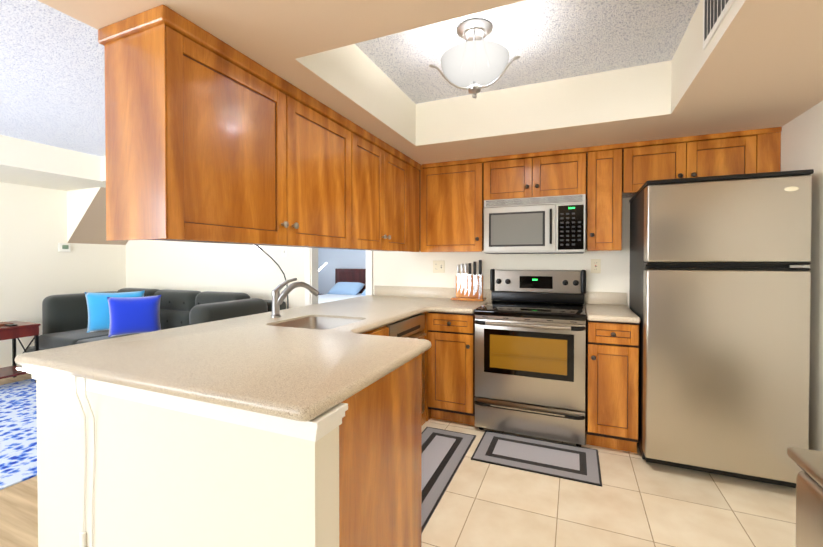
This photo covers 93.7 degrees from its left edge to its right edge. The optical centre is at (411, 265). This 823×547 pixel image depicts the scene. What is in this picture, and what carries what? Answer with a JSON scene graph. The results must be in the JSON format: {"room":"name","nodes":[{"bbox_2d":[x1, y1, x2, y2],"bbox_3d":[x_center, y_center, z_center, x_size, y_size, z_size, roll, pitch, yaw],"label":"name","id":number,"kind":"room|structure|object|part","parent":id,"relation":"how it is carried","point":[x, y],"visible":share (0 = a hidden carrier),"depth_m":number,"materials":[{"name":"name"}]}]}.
{"room":"kitchen","nodes":[
{"label":"kitchen","id":0,"kind":"room"},
{"bbox_2d":[0,373,37,546],"bbox_3d":[-3.459,1.282,1.960,4.330,0.060,6.200,0,1,23],"label":"floor","id":1,"kind":"structure","parent":0,"point":[18,514],"depth_m":1.95,"materials":[{"name":"beige wood"}]},
{"bbox_2d":[0,379,36,489],"bbox_3d":[-3.489,1.242,2.401,2.430,0.008,2.790,0,1,23],"label":"living room rug","id":2,"kind":"object","parent":1,"relation":"on","point":[18,433],"depth_m":2.84,"materials":[{"name":"blue carpet"}]},
{"bbox_2d":[0,321,40,382],"bbox_3d":[-4.157,0.905,3.935,0.500,0.626,0.380,0,1,23],"label":"side table","id":3,"kind":"object","parent":2,"relation":"on","point":[13,330],"visible":0.92,"depth_m":3.93,"materials":[{"name":"brown wood"}]},
{"bbox_2d":[26,288,285,351],"bbox_3d":[-2.889,0.762,4.362,2.700,0.920,1.220,0,1,23],"label":"sectional sofa","id":4,"kind":"object","parent":1,"relation":"on","point":[64,319],"visible":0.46,"depth_m":4.39,"materials":[{"name":"grey fabric"}]},
{"bbox_2d":[84,291,144,332],"bbox_3d":[-3.341,0.522,4.367,0.550,0.456,0.194,0,1,-25],"label":"pillow","id":5,"kind":"object","parent":4,"relation":"on","point":[98,312],"visible":0.5,"depth_m":4.25,"materials":[{"name":"blue fabric"}]},
{"bbox_2d":[107,295,160,336],"bbox_3d":[-2.954,0.540,4.127,0.470,0.426,0.182,0,1,-31],"label":"pillow","id":6,"kind":"object","parent":4,"relation":"on","point":[132,315],"visible":1,"depth_m":4.06,"materials":[{"name":"blue fabric"}]},
{"bbox_2d":[254,245,288,308],"bbox_3d":[-1.581,0.444,4.304,0.730,1.559,0.220,0,1,23],"label":"arc floor lamp","id":7,"kind":"object","parent":1,"relation":"on","point":[259,248],"visible":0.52,"depth_m":4.24,"materials":[{"name":"black metal"}]},
{"bbox_2d":[36,380,47,546],"bbox_3d":[-0.890,0.805,2.750,0.096,0.874,2.729,0,1,23],"label":"wall","id":8,"kind":"structure","parent":0,"point":[41,386],"depth_m":1.50,"materials":[{"name":"beige paint"}]},
{"bbox_2d":[0,0,104,156],"bbox_3d":[-3.389,-1.238,1.900,4.480,0.100,6.200,0,1,23],"label":"ceiling","id":9,"kind":"structure","parent":0,"point":[52,76],"depth_m":2.47,"materials":[{"name":"white paint"}]},
{"bbox_2d":[0,182,125,367],"bbox_3d":[-5.406,-0.128,2.768,0.100,2.740,6.200,0,1,23],"label":"wall","id":10,"kind":"structure","parent":0,"point":[36,267],"depth_m":4.69,"materials":[{"name":"beige paint"}]},
{"bbox_2d":[58,243,70,251],"bbox_3d":[-4.424,-0.222,4.917,0.029,0.105,0.125,0,1,23],"label":"thermostat","id":11,"kind":"object","parent":10,"relation":"attached to","point":[62,247],"visible":0.98,"depth_m":4.91,"materials":[{"name":"white plastic"}]},
{"bbox_2d":[67,187,128,244],"bbox_3d":[-3.955,-0.619,5.134,0.721,0.666,0.700,0,1,23],"label":"wall","id":12,"kind":"structure","parent":0,"point":[86,216],"depth_m":4.91,"materials":[{"name":"beige paint"}]},
{"bbox_2d":[48,382,338,546],"bbox_3d":[-0.780,0.823,1.281,1.203,0.874,0.110,0,1,23],"label":"wall","id":13,"kind":"structure","parent":0,"point":[164,477],"depth_m":1.19,"materials":[{"name":"beige paint"}]},
{"bbox_2d":[75,376,94,546],"bbox_3d":[-1.153,0.808,1.359,0.094,0.843,0.036,0,1,23],"label":"cable","id":14,"kind":"object","parent":13,"relation":"attached to","point":[82,538],"visible":0.96,"depth_m":1.37,"materials":[{"name":"white plastic"}]},
{"bbox_2d":[22,365,347,441],"bbox_3d":[-0.842,0.415,1.286,1.383,0.059,0.140,0,1,23],"label":"trim","id":15,"kind":"structure","parent":13,"relation":"attached to","point":[321,426],"depth_m":1.10,"materials":[{"name":"white"}]},
{"bbox_2d":[318,248,318,290],"bbox_3d":[-2.353,-0.005,4.979,2.759,2.440,0.009,0,1,23],"label":"wall","id":16,"kind":"structure","parent":0,"point":[318,248],"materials":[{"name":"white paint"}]},
{"bbox_2d":[319,248,365,293],"bbox_3d":[-0.187,-0.039,7.780,4.800,2.440,0.100,0,1,23],"label":"wall","id":17,"kind":"structure","parent":0,"point":[333,259],"depth_m":8.36,"materials":[{"name":"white paint"}]},
{"bbox_2d":[126,197,631,308],"bbox_3d":[-0.803,0.004,4.251,7.420,2.440,0.120,0,1,23],"label":"wall","id":18,"kind":"structure","parent":0,"point":[252,271],"depth_m":4.43,"materials":[{"name":"beige paint"}]},
{"bbox_2d":[282,246,286,255],"bbox_3d":[-1.474,-0.159,4.461,0.072,0.116,0.013,0,1,23],"label":"light switch","id":19,"kind":"object","parent":18,"relation":"attached to","point":[284,250],"visible":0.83,"depth_m":4.46,"materials":[{"name":"white plastic"}]},
{"bbox_2d":[305,247,372,305],"bbox_3d":[-0.779,0.174,4.233,0.860,2.100,0.138,0,1,23],"label":"door frame","id":20,"kind":"structure","parent":18,"relation":"attached to","point":[311,269],"depth_m":4.32,"materials":[{"name":"white wood"}]},
{"bbox_2d":[433,261,444,272],"bbox_3d":[0.262,0.015,3.727,0.118,0.118,0.013,0,1,23],"label":"outlet","id":21,"kind":"object","parent":18,"relation":"attached to","point":[438,266],"visible":1,"depth_m":3.73,"materials":[{"name":"beige plastic"}]},
{"bbox_2d":[591,259,600,272],"bbox_3d":[1.525,0.009,3.194,0.073,0.118,0.009,0,1,23],"label":"outlet","id":22,"kind":"object","parent":18,"relation":"attached to","point":[595,265],"visible":1,"depth_m":3.19,"materials":[{"name":"beige plastic"}]},
{"bbox_2d":[419,127,781,251],"bbox_3d":[1.271,-0.501,3.100,2.503,0.781,0.368,0,1,23],"label":"upper cabinet","id":23,"kind":"object","parent":18,"relation":"attached to","point":[605,179],"visible":0.81,"depth_m":2.91,"materials":[{"name":"brown wood"}]},
{"bbox_2d":[484,194,585,253],"bbox_3d":[1.010,-0.312,3.168,0.756,0.433,0.448,0,1,23],"label":"microwave","id":24,"kind":"object","parent":23,"relation":"attached to","point":[545,225],"visible":1,"depth_m":2.98,"materials":[{"name":"silver metal"}]},
{"bbox_2d":[0,0,822,190],"bbox_3d":[-2.036,-1.075,1.329,7.220,0.412,6.200,0,1,23],"label":"ceiling","id":25,"kind":"structure","parent":0,"point":[762,67],"depth_m":2.07,"materials":[{"name":"beige paint"}]},
{"bbox_2d":[98,5,361,248],"bbox_3d":[-0.742,-0.492,1.947,0.334,0.769,1.255,0,1,23],"label":"upper cabinet","id":26,"kind":"object","parent":25,"relation":"hanging from","point":[210,138],"depth_m":1.49,"materials":[{"name":"brown wood"}]},
{"bbox_2d":[349,128,409,251],"bbox_3d":[-0.363,-0.503,2.838,0.330,0.769,0.950,0,1,23],"label":"upper cabinet","id":27,"kind":"object","parent":25,"relation":"hanging from","point":[385,169],"depth_m":2.81,"materials":[{"name":"brown wood"}]},
{"bbox_2d":[410,158,420,251],"bbox_3d":[-0.141,-0.510,3.360,0.330,0.769,0.312,0,1,23],"label":"upper cabinet","id":28,"kind":"object","parent":25,"relation":"hanging from","point":[415,166],"depth_m":3.33,"materials":[{"name":"brown wood"}]},
{"bbox_2d":[703,0,734,49],"bbox_3d":[1.181,-1.038,1.475,0.009,0.220,0.420,0,1,23],"label":"ceiling vent","id":29,"kind":"object","parent":25,"relation":"in","point":[715,12],"visible":0.96,"depth_m":1.55,"materials":[{"name":"white metal"}]},
{"bbox_2d":[355,0,699,103],"bbox_3d":[0.509,-1.238,1.937,1.610,0.100,1.350,0,1,23],"label":"ceiling","id":30,"kind":"structure","parent":0,"point":[548,40],"depth_m":2.05,"materials":[{"name":"white paint"}]},
{"bbox_2d":[429,18,519,98],"bbox_3d":[0.353,-1.016,1.968,0.420,0.346,0.411,0,1,23],"label":"ceiling light fixture","id":31,"kind":"object","parent":30,"relation":"attached to","point":[475,64],"visible":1,"depth_m":1.86,"materials":[{"name":"white glass"}]},
{"bbox_3d":[0.318,-0.974,1.945,0.340,0.128,0.340,0,1,23],"label":"lamp shade","id":32,"kind":"part","parent":31,"relation":"part of","materials":[{"name":"white glass"}]},
{"bbox_2d":[421,418,795,546],"bbox_3d":[-0.043,1.299,0.512,3.090,0.060,6.200,0,1,23],"label":"floor","id":33,"kind":"structure","parent":0,"point":[635,500],"depth_m":1.98,"materials":[{"name":"beige tile"}]},
{"bbox_2d":[339,351,425,546],"bbox_3d":[-0.282,0.820,1.515,0.461,0.874,0.708,0,1,23],"label":"base cabinet","id":34,"kind":"object","parent":33,"relation":"on","point":[380,460],"depth_m":1.36,"materials":[{"name":"brown wood"}]},
{"bbox_2d":[14,285,491,404],"bbox_3d":[-0.359,0.300,2.488,1.380,0.140,2.783,0,1,23],"label":"countertop","id":35,"kind":"structure","parent":34,"relation":"on","point":[257,363],"depth_m":1.54,"materials":[{"name":"beige stone"}]},
{"bbox_2d":[271,278,318,317],"bbox_3d":[-0.744,0.205,2.470,0.251,0.249,0.201,0,1,23],"label":"faucet","id":36,"kind":"object","parent":35,"relation":"on","point":[278,298],"visible":1,"depth_m":2.44,"materials":[{"name":"silver metal"}]},
{"bbox_2d":[270,317,360,329],"bbox_3d":[-0.551,0.442,2.287,0.438,0.191,0.458,0,1,23],"label":"sink basin","id":37,"kind":"object","parent":35,"relation":"in","point":[320,323],"visible":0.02,"depth_m":2.51,"materials":[{"name":"silver metal"}]},
{"bbox_2d":[451,260,485,300],"bbox_3d":[0.519,0.135,3.502,0.290,0.364,0.140,0,1,23],"label":"knife block","id":38,"kind":"object","parent":35,"relation":"on","point":[469,286],"visible":1,"depth_m":3.50,"materials":[{"name":"brown wood"}]},
{"bbox_2d":[386,313,425,412],"bbox_3d":[-0.280,0.807,2.792,0.649,0.868,0.603,0,1,23],"label":"dishwasher","id":39,"kind":"object","parent":33,"relation":"on","point":[412,327],"visible":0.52,"depth_m":2.73,"materials":[{"name":"grey metal"}]},
{"bbox_2d":[421,427,475,533],"bbox_3d":[0.073,1.242,2.347,0.380,0.009,1.130,0,1,23],"label":"area rug","id":40,"kind":"object","parent":33,"relation":"on","point":[444,452],"visible":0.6,"depth_m":2.43,"materials":[{"name":"grey fabric"}]},
{"bbox_2d":[426,312,474,424],"bbox_3d":[0.433,0.798,3.286,0.372,0.874,0.710,0,1,23],"label":"base cabinet","id":41,"kind":"object","parent":33,"relation":"on","point":[450,358],"depth_m":2.97,"materials":[{"name":"brown wood"}]},
{"bbox_2d":[430,288,455,292],"bbox_3d":[0.436,0.291,3.242,0.336,0.140,0.773,0,1,23],"label":"countertop","id":42,"kind":"structure","parent":41,"relation":"on","point":[452,290],"depth_m":3.69,"materials":[{"name":"beige stone"}]},
{"bbox_2d":[474,269,585,446],"bbox_3d":[0.940,0.640,3.014,0.784,1.198,0.752,0,1,23],"label":"range","id":43,"kind":"object","parent":33,"relation":"on","point":[530,366],"visible":1,"depth_m":2.75,"materials":[{"name":"silver metal"}]},
{"bbox_2d":[471,430,601,486],"bbox_3d":[0.813,1.240,2.525,0.755,0.009,0.445,0,1,23],"label":"area rug","id":44,"kind":"object","parent":33,"relation":"on","point":[566,461],"visible":1,"depth_m":2.49,"materials":[{"name":"grey fabric"}]},
{"bbox_2d":[585,310,639,452],"bbox_3d":[1.455,0.804,2.852,0.306,0.874,0.710,0,1,23],"label":"base cabinet","id":45,"kind":"object","parent":33,"relation":"on","point":[612,389],"depth_m":2.54,"materials":[{"name":"brown wood"}]},
{"bbox_2d":[585,292,639,322],"bbox_3d":[1.450,0.296,2.834,0.306,0.140,0.733,0,1,23],"label":"countertop","id":46,"kind":"structure","parent":45,"relation":"on","point":[599,306],"depth_m":2.89,"materials":[{"name":"beige stone"}]},
{"bbox_2d":[629,169,813,487],"bbox_3d":[1.908,0.368,2.535,0.754,1.752,0.812,0,1,23],"label":"refrigerator","id":47,"kind":"object","parent":33,"relation":"on","point":[720,293],"visible":0.94,"depth_m":2.17,"materials":[{"name":"grey metal"}]},
{"bbox_2d":[787,447,822,546],"bbox_3d":[1.348,0.936,0.953,0.513,0.655,0.569,0,1,23],"label":"cabinet","id":48,"kind":"object","parent":33,"relation":"on","point":[809,505],"visible":1,"depth_m":1.20,"materials":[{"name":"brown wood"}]},
{"bbox_2d":[781,101,822,450],"bbox_3d":[1.334,-0.094,-0.088,0.100,2.740,6.200,0,1,23],"label":"wall","id":49,"kind":"structure","parent":0,"point":[802,141],"depth_m":2.12,"materials":[{"name":"beige paint"}]},
{"bbox_3d":[-0.870,1.230,6.184,4.600,0.060,3.600,0,1,23],"label":"floor","id":50,"kind":"structure","parent":0,"visible":0},
{"bbox_2d":[318,269,365,303],"bbox_3d":[-1.256,0.641,6.933,1.680,1.100,2.210,0,1,23],"label":"bed","id":51,"kind":"object","parent":50,"relation":"on","point":[350,283],"visible":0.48,"depth_m":7.75,"materials":[{"name":"white fabric"}]},
{"bbox_2d":[327,282,364,294],"bbox_3d":[-1.321,0.491,7.801,0.680,0.286,0.371,0,1,23],"label":"pillow","id":52,"kind":"object","parent":51,"relation":"on","point":[340,288],"depth_m":7.69,"materials":[{"name":"blue fabric"}]}
]}

